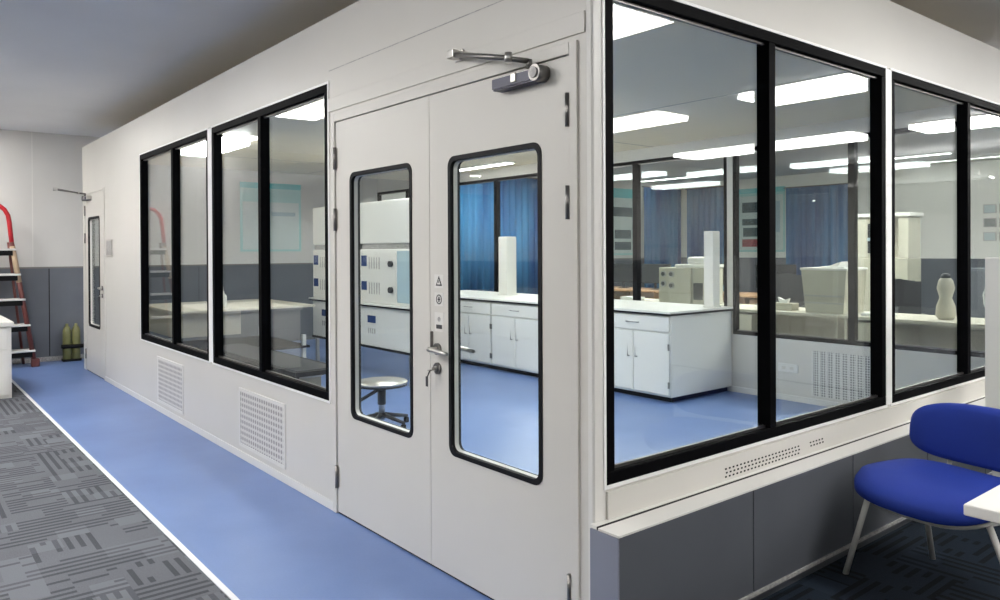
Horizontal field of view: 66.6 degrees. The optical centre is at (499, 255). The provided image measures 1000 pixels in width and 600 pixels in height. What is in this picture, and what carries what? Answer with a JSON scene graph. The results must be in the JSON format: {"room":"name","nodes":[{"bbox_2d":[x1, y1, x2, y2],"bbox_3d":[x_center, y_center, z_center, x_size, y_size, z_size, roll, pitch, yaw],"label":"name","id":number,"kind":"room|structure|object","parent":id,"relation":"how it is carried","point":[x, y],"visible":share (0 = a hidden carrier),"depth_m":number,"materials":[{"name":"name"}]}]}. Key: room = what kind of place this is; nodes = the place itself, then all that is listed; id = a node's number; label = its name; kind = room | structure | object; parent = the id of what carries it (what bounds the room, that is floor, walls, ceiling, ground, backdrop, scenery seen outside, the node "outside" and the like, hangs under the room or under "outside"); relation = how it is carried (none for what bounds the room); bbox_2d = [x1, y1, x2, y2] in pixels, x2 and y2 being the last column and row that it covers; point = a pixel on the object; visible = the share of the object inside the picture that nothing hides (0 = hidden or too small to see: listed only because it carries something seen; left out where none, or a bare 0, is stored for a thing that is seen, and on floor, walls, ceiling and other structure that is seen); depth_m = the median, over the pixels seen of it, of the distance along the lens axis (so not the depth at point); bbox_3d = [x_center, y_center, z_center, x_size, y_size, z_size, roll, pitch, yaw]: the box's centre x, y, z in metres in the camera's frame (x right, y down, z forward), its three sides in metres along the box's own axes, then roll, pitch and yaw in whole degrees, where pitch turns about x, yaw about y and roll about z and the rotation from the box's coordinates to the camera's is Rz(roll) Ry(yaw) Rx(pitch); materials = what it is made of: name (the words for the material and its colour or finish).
{"room":"laboratory corridor","nodes":[
{"label":"laboratory corridor","id":0,"kind":"room"},
{"bbox_2d":[0,129,681,359],"bbox_3d":[-3.038,-0.136,12.321,19.000,2.980,0.104,-1,0,-39],"label":"wall","id":1,"kind":"structure","parent":0,"point":[47,224],"depth_m":10.72,"materials":[{"name":"paint"}]},
{"bbox_2d":[12,354,83,363],"bbox_3d":[-7.848,1.374,8.349,6.500,0.060,0.012,-1,0,-39],"label":"baseboard","id":2,"kind":"structure","parent":1,"relation":"attached to","point":[52,358],"depth_m":9.90,"materials":[{"name":"grey"}]},
{"bbox_2d":[240,182,300,251],"bbox_3d":[-3.555,-0.590,11.826,0.980,1.060,0.014,-1,0,-39],"label":"poster","id":3,"kind":"object","parent":1,"relation":"attached to","point":[285,199],"visible":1,"depth_m":11.87,"materials":[{"name":"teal paper"}]},
{"bbox_2d":[243,190,298,216],"bbox_3d":[-3.552,-0.802,11.820,0.902,0.382,0.002,-1,0,-39],"label":"picture","id":4,"kind":"object","parent":3,"relation":"attached to","point":[283,203],"depth_m":11.88,"materials":[{"name":"teal"}]},
{"bbox_2d":[460,178,537,293],"bbox_3d":[0.176,-0.260,14.787,2.800,2.566,0.076,-1,0,-39],"label":"window curtain","id":5,"kind":"object","parent":1,"relation":"attached to","point":[518,197],"visible":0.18,"depth_m":14.54,"materials":[{"name":"blue fabric"}]},
{"bbox_2d":[614,188,632,254],"bbox_3d":[2.713,-0.743,16.915,0.830,1.480,0.014,-1,0,-39],"label":"poster","id":6,"kind":"object","parent":1,"relation":"attached to","point":[623,220],"visible":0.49,"depth_m":16.93,"materials":[{"name":"teal paper"}]},
{"bbox_2d":[642,186,681,287],"bbox_3d":[3.786,-0.347,17.717,1.400,2.466,0.076,-1,0,-39],"label":"window curtain","id":7,"kind":"object","parent":1,"relation":"attached to","point":[662,206],"visible":0.66,"depth_m":17.71,"materials":[{"name":"blue fabric"}]},
{"bbox_2d":[82,0,607,599],"bbox_3d":[-2.366,0.040,5.990,0.060,2.705,8.620,-1,0,-39],"label":"wall","id":8,"kind":"structure","parent":0,"point":[305,60],"depth_m":4.51,"materials":[{"name":"white paint"}]},
{"bbox_2d":[53,187,103,377],"bbox_3d":[-4.817,0.303,8.685,0.446,2.148,1.043,-1,0,-39],"label":"door","id":9,"kind":"structure","parent":8,"relation":"in","point":[93,208],"depth_m":8.89,"materials":[{"name":"white metal"}]},
{"bbox_2d":[84,187,105,379],"bbox_3d":[-4.686,0.315,8.822,0.038,2.140,1.060,-1,0,-39],"label":"trim","id":10,"kind":"structure","parent":8,"relation":"attached to","point":[102,188],"depth_m":8.42,"materials":[{"name":"white metal"}]},
{"bbox_2d":[106,239,111,256],"bbox_3d":[-4.230,-0.078,8.232,0.009,0.190,0.270,-1,0,-39],"label":"name plate","id":11,"kind":"object","parent":8,"relation":"attached to","point":[108,241],"visible":1,"depth_m":8.21,"materials":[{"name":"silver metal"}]},
{"bbox_2d":[157,356,183,414],"bbox_3d":[-2.832,1.104,6.523,0.008,0.405,0.750,-1,0,-39],"label":"air vent","id":12,"kind":"object","parent":8,"relation":"in","point":[170,374],"visible":1,"depth_m":6.50,"materials":[{"name":"white metal"}]},
{"bbox_2d":[139,128,211,362],"bbox_3d":[-2.762,-0.076,6.469,0.065,1.769,2.031,-1,0,-39],"label":"window","id":13,"kind":"structure","parent":8,"relation":"in","point":[174,147],"depth_m":6.44,"materials":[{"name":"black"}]},
{"bbox_2d":[105,376,332,510],"bbox_3d":[-2.644,1.367,6.296,0.008,0.050,5.520,-1,0,-39],"label":"baseboard","id":14,"kind":"structure","parent":8,"relation":"attached to","point":[312,494],"depth_m":5.27,"materials":[{"name":"white metal"}]},
{"bbox_2d":[239,387,285,469],"bbox_3d":[-1.555,1.110,4.951,0.008,0.400,0.770,-1,0,-39],"label":"air vent","id":15,"kind":"object","parent":8,"relation":"in","point":[262,419],"visible":1,"depth_m":4.92,"materials":[{"name":"white metal"}]},
{"bbox_2d":[211,81,330,403],"bbox_3d":[-1.517,-0.072,4.936,0.065,1.769,1.920,-1,0,-39],"label":"window","id":16,"kind":"structure","parent":8,"relation":"in","point":[262,114],"depth_m":4.94,"materials":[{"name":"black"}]},
{"bbox_2d":[87,369,493,599],"bbox_3d":[-2.352,1.389,5.977,0.036,0.008,8.340,-1,0,-39],"label":"trim","id":17,"kind":"structure","parent":8,"relation":"attached to","point":[87,369],"depth_m":3.51,"materials":[{"name":"black rubber"}]},
{"bbox_2d":[333,49,570,599],"bbox_3d":[-0.300,0.259,3.429,0.191,2.260,1.824,-1,0,-35],"label":"door","id":18,"kind":"structure","parent":8,"relation":"in","point":[502,530],"depth_m":3.29,"materials":[{"name":"white metal"}]},
{"bbox_2d":[328,0,584,599],"bbox_3d":[-0.304,0.195,3.421,0.040,2.409,1.970,-1,0,-39],"label":"trim","id":19,"kind":"structure","parent":8,"relation":"attached to","point":[574,24],"depth_m":2.87,"materials":[{"name":"white metal"}]},
{"bbox_2d":[12,339,826,599],"bbox_3d":[-1.158,1.382,7.606,5.530,0.012,9.600,-1,0,-39],"label":"floor","id":20,"kind":"structure","parent":0,"point":[263,538],"depth_m":5.11,"materials":[{"name":"blue"}]},
{"bbox_2d":[0,204,39,366],"bbox_3d":[-6.231,0.367,9.343,0.930,2.048,0.416,-1,0,-39],"label":"step ladder","id":21,"kind":"object","parent":20,"relation":"on","point":[15,275],"visible":1,"depth_m":9.40,"materials":[{"name":"red metal"}]},
{"bbox_2d":[61,323,83,361],"bbox_3d":[-5.597,1.137,9.968,0.284,0.490,0.155,-1,0,-39],"label":"gas cylinder","id":22,"kind":"object","parent":20,"relation":"on","point":[76,356],"visible":0.98,"depth_m":9.94,"materials":[{"name":"green metal"}]},
{"bbox_2d":[62,324,71,358],"bbox_3d":[-5.659,1.138,9.941,0.098,0.490,0.100,-1,0,-39],"label":"canister","id":23,"kind":"object","parent":22,"relation":"on","point":[67,345],"depth_m":9.90,"materials":[{"name":"yellow metal"}]},
{"bbox_2d":[62,358,81,361],"bbox_3d":[-5.617,1.367,9.975,0.215,0.030,0.120,-1,0,-39],"label":"tray","id":24,"kind":"object","parent":22,"relation":"on","point":[64,359],"depth_m":9.92,"materials":[{"name":"black rubber"}]},
{"bbox_2d":[72,323,80,358],"bbox_3d":[-5.577,1.137,10.007,0.098,0.490,0.100,-1,0,-39],"label":"canister","id":25,"kind":"object","parent":22,"relation":"on","point":[76,345],"depth_m":9.97,"materials":[{"name":"yellow metal"}]},
{"bbox_2d":[149,299,314,357],"bbox_3d":[-3.224,0.977,8.955,1.550,0.800,1.500,-1,0,-39],"label":"bench","id":26,"kind":"object","parent":20,"relation":"on","point":[193,314],"visible":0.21,"depth_m":8.57,"materials":[{"name":"white laminate"},{"name":"white painted steel"}]},
{"bbox_2d":[223,291,226,307],"bbox_3d":[-3.055,0.455,8.318,0.132,0.248,0.090,-1,0,-39],"label":"dispenser bottle","id":27,"kind":"object","parent":26,"relation":"on","point":[224,295],"visible":0.43,"depth_m":8.31,"materials":[{"name":"white"}]},
{"bbox_2d":[149,299,314,313],"bbox_3d":[-3.226,0.590,8.952,1.550,0.025,1.500,-1,0,-39],"label":"countertop","id":28,"kind":"structure","parent":26,"relation":"on","point":[247,304],"depth_m":8.73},
{"bbox_2d":[203,343,325,378],"bbox_3d":[-2.227,1.169,7.253,0.450,0.430,2.300,-1,0,-39],"label":"trolley","id":29,"kind":"object","parent":20,"relation":"on","point":[290,365],"visible":0.38,"depth_m":6.91,"materials":[{"name":"grey metal"}]},
{"bbox_2d":[273,371,321,385],"bbox_3d":[-1.916,1.129,6.861,0.336,0.178,0.716,-1,0,-39],"label":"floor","id":30,"kind":"structure","parent":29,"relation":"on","point":[316,379],"depth_m":6.64,"materials":[{"name":"beige plastic"}]},
{"bbox_2d":[309,297,409,386],"bbox_3d":[-1.512,0.952,8.876,0.430,0.835,2.380,-1,0,-39],"label":"table","id":31,"kind":"object","parent":20,"relation":"on","point":[384,327],"visible":0.34,"depth_m":8.35,"materials":[{"name":"white laminate"}]},
{"bbox_2d":[313,207,361,297],"bbox_3d":[-1.894,-0.035,9.311,0.380,1.133,1.180,-1,0,-39],"label":"instrument","id":32,"kind":"object","parent":31,"relation":"on","point":[318,213],"visible":0.23,"depth_m":9.53,"materials":[{"name":"white metal"}]},
{"bbox_2d":[360,198,409,306],"bbox_3d":[-1.141,-0.033,8.383,0.380,1.133,1.110,-1,0,-39],"label":"instrument","id":33,"kind":"object","parent":31,"relation":"on","point":[384,225],"visible":0.73,"depth_m":8.28,"materials":[{"name":"white metal"}]},
{"bbox_2d":[361,377,408,427],"bbox_3d":[-0.941,1.198,6.170,0.462,0.372,0.481,-1,0,-39],"label":"stool","id":34,"kind":"object","parent":20,"relation":"on","point":[379,385],"visible":0.73,"depth_m":6.12,"materials":[{"name":"silver metal"}]},
{"bbox_2d":[460,290,732,401],"bbox_3d":[0.535,0.934,8.980,1.001,0.850,4.440,-1,0,-39],"label":"lab bench","id":35,"kind":"object","parent":20,"relation":"on","point":[664,351],"visible":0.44,"depth_m":7.42,"materials":[{"name":"white painted steel"},{"name":"white laminate"}]},
{"bbox_2d":[497,237,517,294],"bbox_3d":[0.095,0.133,9.735,0.180,0.744,0.190,-1,0,-39],"label":"column","id":36,"kind":"structure","parent":35,"relation":"on","point":[507,245],"depth_m":9.67,"materials":[{"name":"white"}]},
{"bbox_2d":[460,290,732,315],"bbox_3d":[0.538,0.529,8.981,0.988,0.040,4.440,-1,0,-39],"label":"countertop","id":37,"kind":"structure","parent":35,"relation":"on","point":[624,306],"depth_m":7.90,"materials":[{"name":"white laminate"}]},
{"bbox_2d":[703,231,720,307],"bbox_3d":[2.094,0.136,7.519,0.126,0.749,0.126,-1,0,-39],"label":"column","id":38,"kind":"structure","parent":35,"relation":"on","point":[711,238],"depth_m":7.48,"materials":[{"name":"white"}]},
{"bbox_2d":[0,0,999,184],"bbox_3d":[2.217,-1.659,5.830,19.000,0.100,16.600,-1,0,-39],"label":"ceiling","id":39,"kind":"structure","parent":0,"point":[92,68],"depth_m":6.07,"materials":[{"name":"paint"}]},
{"bbox_2d":[641,175,699,181],"bbox_3d":[3.693,-1.673,16.625,0.160,0.025,1.540,-1,0,-39],"label":"recessed light","id":40,"kind":"object","parent":39,"relation":"in","point":[693,175],"visible":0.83,"depth_m":16.51,"materials":[{"name":"white"}]},
{"bbox_2d":[802,161,847,166],"bbox_3d":[5.942,-1.666,13.830,0.350,0.025,0.907,-1,0,-39],"label":"recessed light","id":41,"kind":"object","parent":39,"relation":"in","point":[846,162],"depth_m":13.90,"materials":[{"name":"white"}]},
{"bbox_2d":[895,152,952,158],"bbox_3d":[6.969,-1.663,12.560,0.351,0.025,0.924,-1,0,-39],"label":"recessed light","id":42,"kind":"object","parent":39,"relation":"in","point":[898,157],"depth_m":12.59,"materials":[{"name":"white"}]},
{"bbox_2d":[896,159,956,164],"bbox_3d":[7.626,-1.675,13.600,0.277,0.020,0.988,-1,0,-39],"label":"recessed light","id":43,"kind":"object","parent":39,"relation":"in","point":[947,160],"depth_m":13.65,"materials":[{"name":"white"}]},
{"bbox_2d":[971,155,999,158],"bbox_3d":[8.216,-1.673,12.873,0.269,0.020,0.450,-1,0,-39],"label":"recessed light","id":44,"kind":"object","parent":39,"relation":"in","point":[993,155],"depth_m":12.94,"materials":[{"name":"white"}]},
{"bbox_2d":[0,383,999,599],"bbox_3d":[1.494,1.385,5.251,12.900,0.012,16.600,-1,0,-39],"label":"floor","id":45,"kind":"structure","parent":0,"point":[68,532],"depth_m":3.59,"materials":[{"name":"grey carpet"}]},
{"bbox_2d":[0,315,13,398],"bbox_3d":[-5.613,1.025,7.627,1.105,0.745,1.390,-1,0,-39],"label":"base cabinet","id":46,"kind":"object","parent":45,"relation":"on","point":[6,324],"visible":1,"depth_m":7.41,"materials":[{"name":"white laminate"}]},
{"bbox_2d":[12,379,239,599],"bbox_3d":[-3.315,1.402,5.855,0.025,0.016,9.600,-1,0,-39],"label":"trim","id":47,"kind":"structure","parent":45,"relation":"on","point":[201,566],"depth_m":4.10,"materials":[{"name":"white"}]},
{"bbox_2d":[590,398,991,599],"bbox_3d":[2.181,1.145,4.040,4.716,0.477,0.134,-1,0,-39],"label":"wall","id":48,"kind":"structure","parent":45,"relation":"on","point":[754,537],"depth_m":3.00,"materials":[{"name":"grey"}]},
{"bbox_2d":[843,403,999,574],"bbox_3d":[1.889,1.030,3.140,0.645,0.730,0.693,0,0,-26],"label":"chair","id":49,"kind":"object","parent":45,"relation":"on","point":[930,493],"visible":0.98,"depth_m":3.24,"materials":[{"name":"blue fabric"}]},
{"bbox_2d":[964,485,999,523],"bbox_3d":[1.886,1.026,1.868,0.850,0.745,1.055,-1,0,-39],"label":"desk","id":50,"kind":"object","parent":45,"relation":"on","point":[986,506],"visible":1,"depth_m":2.00,"materials":[{"name":"white laminate"}]},
{"bbox_2d":[985,257,999,476],"bbox_3d":[3.080,0.697,3.542,0.220,1.370,1.450,-1,0,-39],"label":"screen","id":51,"kind":"object","parent":45,"relation":"on","point":[992,264],"visible":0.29,"depth_m":4.06,"materials":[{"name":"white"}]},
{"bbox_2d":[148,2,956,180],"bbox_3d":[-0.574,-1.200,7.481,4.620,0.052,8.560,-1,0,-39],"label":"ceiling","id":52,"kind":"structure","parent":0,"point":[675,82],"depth_m":5.80,"materials":[{"name":"grey"}]},
{"bbox_2d":[180,140,205,156],"bbox_3d":[-3.044,-1.129,7.823,0.416,0.075,1.274,-1,0,-39],"label":"panel light","id":53,"kind":"object","parent":52,"relation":"attached to","point":[199,148],"depth_m":8.05,"materials":[{"name":"white"}]},
{"bbox_2d":[222,135,251,152],"bbox_3d":[-2.717,-1.128,7.491,0.434,0.075,1.218,-1,0,-39],"label":"panel light","id":54,"kind":"object","parent":52,"relation":"attached to","point":[230,143],"depth_m":7.50,"materials":[{"name":"white"}]},
{"bbox_2d":[460,161,515,170],"bbox_3d":[-0.343,-1.183,10.258,0.160,0.025,1.540,-1,0,-39],"label":"recessed light","id":55,"kind":"object","parent":52,"relation":"in","point":[502,162],"visible":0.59,"depth_m":9.99,"materials":[{"name":"white"}]},
{"bbox_2d":[377,105,996,402],"bbox_3d":[0.939,0.002,9.344,0.060,2.705,9.540,-1,0,-39],"label":"wall","id":56,"kind":"structure","parent":0,"point":[911,367],"depth_m":7.11,"materials":[{"name":"white paint"}]},
{"bbox_2d":[377,189,408,200],"bbox_3d":[-1.447,-0.150,12.275,0.063,1.845,1.980,-1,0,-39],"label":"window","id":57,"kind":"structure","parent":56,"relation":"in","point":[379,194],"depth_m":12.65,"materials":[{"name":"black metal"}]},
{"bbox_2d":[460,173,536,291],"bbox_3d":[-0.021,-0.146,10.519,0.063,1.845,2.405,-1,0,-39],"label":"window","id":58,"kind":"structure","parent":56,"relation":"in","point":[496,181],"depth_m":10.51,"materials":[{"name":"black metal"}]},
{"bbox_2d":[614,150,726,305],"bbox_3d":[1.541,-0.141,8.595,0.063,1.845,2.410,-1,0,-39],"label":"window","id":59,"kind":"structure","parent":56,"relation":"in","point":[636,165],"depth_m":8.55,"materials":[{"name":"black metal"}]},
{"bbox_2d":[727,386,841,406],"bbox_3d":[2.998,1.334,6.768,0.012,0.055,2.940,-1,0,-39],"label":"baseboard","id":60,"kind":"structure","parent":56,"relation":"attached to","point":[800,399],"depth_m":7.09,"materials":[{"name":"white plastic"}]},
{"bbox_2d":[778,363,797,373],"bbox_3d":[2.700,1.056,7.130,0.014,0.080,0.200,-1,0,-39],"label":"wall socket","id":61,"kind":"object","parent":56,"relation":"attached to","point":[784,367],"visible":1,"depth_m":7.12,"materials":[{"name":"white plastic"}]},
{"bbox_2d":[812,351,869,401],"bbox_3d":[3.026,1.077,6.728,0.013,0.410,0.563,-1,0,-39],"label":"air vent","id":62,"kind":"object","parent":56,"relation":"in","point":[846,377],"visible":0.78,"depth_m":6.73,"materials":[{"name":"white metal"}]},
{"bbox_2d":[733,116,999,357],"bbox_3d":[3.099,-0.136,6.676,0.063,1.845,2.395,-1,0,-39],"label":"window","id":63,"kind":"structure","parent":56,"relation":"in","point":[852,139],"depth_m":6.67,"materials":[{"name":"black metal"}]},
{"bbox_2d":[608,0,999,490],"bbox_3d":[2.171,0.015,4.162,4.680,2.735,0.060,-1,0,-39],"label":"wall","id":64,"kind":"structure","parent":0,"point":[887,33],"depth_m":4.00,"materials":[{"name":"white paint"}]},
{"bbox_2d":[586,0,605,599],"bbox_3d":[0.334,0.049,2.646,0.060,2.705,0.030,-1,0,-39],"label":"trim","id":65,"kind":"structure","parent":64,"relation":"attached to","point":[596,492],"depth_m":2.63,"materials":[{"name":"white metal"}]},
{"bbox_2d":[602,0,890,489],"bbox_3d":[1.195,-0.088,3.362,2.206,1.794,0.065,-1,0,-39],"label":"window","id":66,"kind":"structure","parent":64,"relation":"in","point":[768,40],"depth_m":3.32,"materials":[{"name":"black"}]},
{"bbox_2d":[725,438,823,477],"bbox_3d":[1.219,0.881,3.335,0.786,0.038,0.001,-1,0,-39],"label":"air vent","id":67,"kind":"object","parent":64,"relation":"attached to","point":[822,438],"visible":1,"depth_m":3.27,"materials":[{"name":"white metal"}]},
{"bbox_2d":[590,379,984,529],"bbox_3d":[2.159,1.095,4.089,4.728,0.575,0.042,-1,0,-39],"label":"window sill","id":68,"kind":"structure","parent":64,"relation":"attached to","point":[627,501],"depth_m":3.23,"materials":[{"name":"white metal"}]},
{"bbox_2d":[889,68,999,405],"bbox_3d":[2.893,-0.105,4.742,2.170,1.794,0.065,-1,0,-39],"label":"window","id":69,"kind":"structure","parent":64,"relation":"in","point":[965,101],"depth_m":4.70,"materials":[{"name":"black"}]},
{"bbox_2d":[682,157,999,315],"bbox_3d":[9.638,-0.194,11.859,0.100,2.980,16.600,-1,0,-39],"label":"wall","id":70,"kind":"structure","parent":0,"point":[930,189],"depth_m":13.92,"materials":[{"name":"paint"}]},
{"bbox_2d":[685,186,723,290],"bbox_3d":[4.838,-0.351,17.590,0.076,2.466,1.350,-1,0,-39],"label":"window curtain","id":71,"kind":"object","parent":70,"relation":"attached to","point":[705,207],"visible":0.49,"depth_m":17.75,"materials":[{"name":"blue fabric"}]},
{"bbox_2d":[739,188,756,251],"bbox_3d":[5.498,-0.780,16.857,0.014,1.390,0.431,-1,0,-39],"label":"poster","id":72,"kind":"object","parent":70,"relation":"attached to","point":[747,220],"depth_m":16.85,"materials":[{"name":"teal paper"}]},
{"bbox_2d":[742,201,779,246],"bbox_3d":[5.693,-0.678,16.609,0.002,0.980,0.920,-1,0,-39],"label":"picture","id":73,"kind":"object","parent":72,"relation":"attached to","point":[749,208],"depth_m":16.79,"materials":[{"name":"multicoloured paper"}]},
{"bbox_2d":[776,186,784,251],"bbox_3d":[5.994,-0.777,16.246,0.014,1.391,0.190,-1,0,-39],"label":"poster","id":74,"kind":"object","parent":70,"relation":"attached to","point":[780,191],"depth_m":16.25,"materials":[{"name":"teal paper"}]},
{"bbox_2d":[784,182,858,275],"bbox_3d":[6.525,-0.276,15.514,0.076,2.326,1.600,-1,0,-39],"label":"window curtain","id":75,"kind":"object","parent":70,"relation":"attached to","point":[816,215],"visible":0.57,"depth_m":15.54,"materials":[{"name":"blue fabric"}]},
{"bbox_2d":[983,204,996,213],"bbox_3d":[8.485,-0.807,13.176,0.019,0.160,0.200,-1,0,-39],"label":"framed certificate","id":76,"kind":"object","parent":70,"relation":"attached to","point":[987,208],"visible":1,"depth_m":13.18,"materials":[{"name":"white paper"}]},
{"bbox_2d":[983,232,996,240],"bbox_3d":[8.488,-0.327,13.179,0.019,0.160,0.200,-1,0,-39],"label":"framed certificate","id":77,"kind":"object","parent":70,"relation":"attached to","point":[987,236],"visible":1,"depth_m":13.17,"materials":[{"name":"white paper"}]},
{"bbox_2d":[983,218,996,226],"bbox_3d":[8.486,-0.567,13.177,0.019,0.160,0.200,-1,0,-39],"label":"framed certificate","id":78,"kind":"object","parent":70,"relation":"attached to","point":[987,222],"visible":1,"depth_m":13.17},
{"bbox_3d":[2.232,1.427,5.850,19.000,0.088,16.600,-1,0,-39],"label":"floor","id":79,"kind":"structure","parent":0,"visible":0},
{"bbox_2d":[614,286,658,299],"bbox_3d":[2.262,0.944,13.022,0.704,0.760,1.500,-1,0,-39],"label":"office desk","id":80,"kind":"object","parent":79,"relation":"on","point":[618,292],"visible":0.2,"depth_m":13.05,"materials":[{"name":"brown wood"}]},
{"bbox_2d":[614,263,632,287],"bbox_3d":[2.144,0.352,13.193,0.520,0.421,0.210,0,0,28],"label":"computer monitor","id":81,"kind":"object","parent":80,"relation":"on","point":[623,273],"visible":0.63,"depth_m":13.16,"materials":[{"name":"black plastic"}]},
{"bbox_2d":[641,264,670,289],"bbox_3d":[2.584,0.353,12.650,0.520,0.421,0.210,0,0,22],"label":"computer monitor","id":82,"kind":"object","parent":80,"relation":"on","point":[649,272],"visible":0.65,"depth_m":12.64,"materials":[{"name":"black plastic"}]},
{"bbox_2d":[644,298,739,305],"bbox_3d":[2.186,0.967,9.547,0.704,0.760,1.500,-1,0,-39],"label":"office desk","id":83,"kind":"object","parent":79,"relation":"on","point":[646,299],"visible":0.12,"depth_m":9.88,"materials":[{"name":"white"}]},
{"bbox_2d":[620,296,644,300],"bbox_3d":[1.720,0.562,9.881,0.200,0.049,0.250,-1,0,-39],"label":"paper stack","id":84,"kind":"object","parent":83,"relation":"on","point":[623,297],"visible":0.64,"depth_m":9.84,"materials":[{"name":"white paper"}]},
{"bbox_2d":[659,257,723,304],"bbox_3d":[2.359,0.302,9.351,0.472,0.569,0.680,-1,0,-39],"label":"machine","id":85,"kind":"object","parent":83,"relation":"on","point":[681,283],"visible":0.77,"depth_m":9.20,"materials":[{"name":"beige plastic"}]},
{"bbox_2d":[656,291,756,303],"bbox_3d":[3.239,0.948,11.819,0.704,0.760,1.500,-1,0,-39],"label":"office desk","id":86,"kind":"object","parent":79,"relation":"on","point":[740,293],"visible":0.12,"depth_m":11.33,"materials":[{"name":"brown wood"}]},
{"bbox_2d":[741,294,756,304],"bbox_3d":[4.216,0.951,10.616,0.704,0.760,1.500,-1,0,-39],"label":"office desk","id":87,"kind":"object","parent":79,"relation":"on","point":[750,298],"visible":0.16,"depth_m":10.93,"materials":[{"name":"brown wood"}]},
{"bbox_2d":[756,264,795,287],"bbox_3d":[3.970,0.349,10.942,0.550,0.440,0.210,0,0,22],"label":"computer monitor","id":88,"kind":"object","parent":87,"relation":"on","point":[780,268],"visible":0.27,"depth_m":10.87,"materials":[{"name":"black plastic"}]},
{"bbox_2d":[754,273,804,307],"bbox_3d":[3.650,0.790,9.842,0.640,1.095,0.650,0,0,34],"label":"mesh chair","id":89,"kind":"object","parent":79,"relation":"on","point":[788,286],"visible":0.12,"depth_m":10.04,"materials":[{"name":"black fabric"}]},
{"bbox_2d":[739,304,869,338],"bbox_3d":[3.150,0.970,8.359,0.704,0.760,1.500,-1,0,-39],"label":"office desk","id":90,"kind":"object","parent":79,"relation":"on","point":[799,322],"visible":0.31,"depth_m":8.39,"materials":[{"name":"white"}]},
{"bbox_2d":[776,297,798,310],"bbox_3d":[3.077,0.521,8.209,0.140,0.139,0.240,-1,0,-39],"label":"tissue box","id":91,"kind":"object","parent":90,"relation":"on","point":[783,304],"visible":0.79,"depth_m":8.15,"materials":[{"name":"beige plastic"}]},
{"bbox_2d":[800,267,867,313],"bbox_3d":[3.468,0.358,7.907,0.450,0.463,0.500,-1,0,-39],"label":"printer","id":92,"kind":"object","parent":90,"relation":"on","point":[825,290],"visible":0.87,"depth_m":7.77,"materials":[{"name":"beige plastic"}]},
{"bbox_2d":[803,294,842,304],"bbox_3d":[3.298,0.451,7.769,0.010,0.085,0.420,-1,0,-39],"label":"paper tray","id":93,"kind":"object","parent":92,"relation":"on","point":[809,299],"depth_m":7.77,"materials":[{"name":"beige plastic"}]},
{"bbox_2d":[820,261,847,267],"bbox_3d":[3.480,0.094,7.867,0.238,0.064,0.300,0,0,39],"label":"pile","id":94,"kind":"object","parent":92,"relation":"on","point":[844,264],"visible":0.89,"depth_m":7.77,"materials":[{"name":"white paper"}]},
{"bbox_2d":[858,212,923,310],"bbox_3d":[5.002,0.397,9.803,0.420,1.870,0.710,-1,0,-39],"label":"machine","id":95,"kind":"object","parent":79,"relation":"on","point":[907,224],"visible":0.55,"depth_m":9.58,"materials":[{"name":"beige plastic"}]},
{"bbox_2d":[895,279,925,314],"bbox_3d":[4.333,0.796,8.378,0.640,1.095,0.650,0,0,22],"label":"mesh chair","id":96,"kind":"object","parent":79,"relation":"on","point":[907,293],"visible":0.12,"depth_m":8.07,"materials":[{"name":"grey fabric"}]},
{"bbox_2d":[840,313,984,350],"bbox_3d":[4.114,0.974,7.171,0.704,0.760,1.500,-1,0,-39],"label":"office desk","id":97,"kind":"object","parent":79,"relation":"on","point":[910,329],"visible":0.3,"depth_m":7.33,"materials":[{"name":"white"}]},
{"bbox_2d":[861,312,897,315],"bbox_3d":[3.708,0.578,7.433,0.200,0.029,0.273,-1,0,-39],"label":"paper stack","id":98,"kind":"object","parent":97,"relation":"on","point":[864,313],"visible":0.36,"depth_m":7.43,"materials":[{"name":"white paper"}]},
{"bbox_2d":[935,273,955,319],"bbox_3d":[4.137,0.379,7.060,0.170,0.429,0.170,-1,0,-39],"label":"bottle","id":99,"kind":"object","parent":97,"relation":"on","point":[945,307],"visible":1,"depth_m":7.01,"materials":[{"name":"beige plastic"}]},
{"bbox_2d":[983,289,984,306],"bbox_3d":[4.519,0.385,6.827,0.016,0.415,0.332,-1,0,-39],"label":"cable loop","id":100,"kind":"object","parent":97,"relation":"on","point":[984,289],"visible":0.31,"depth_m":6.94,"materials":[{"name":"white plastic"}]},
{"bbox_2d":[971,268,984,317],"bbox_3d":[5.801,0.743,9.133,0.510,1.180,0.300,-1,0,-39],"label":"storage cabinet","id":101,"kind":"object","parent":79,"relation":"on","point":[977,274],"visible":0.18,"depth_m":8.95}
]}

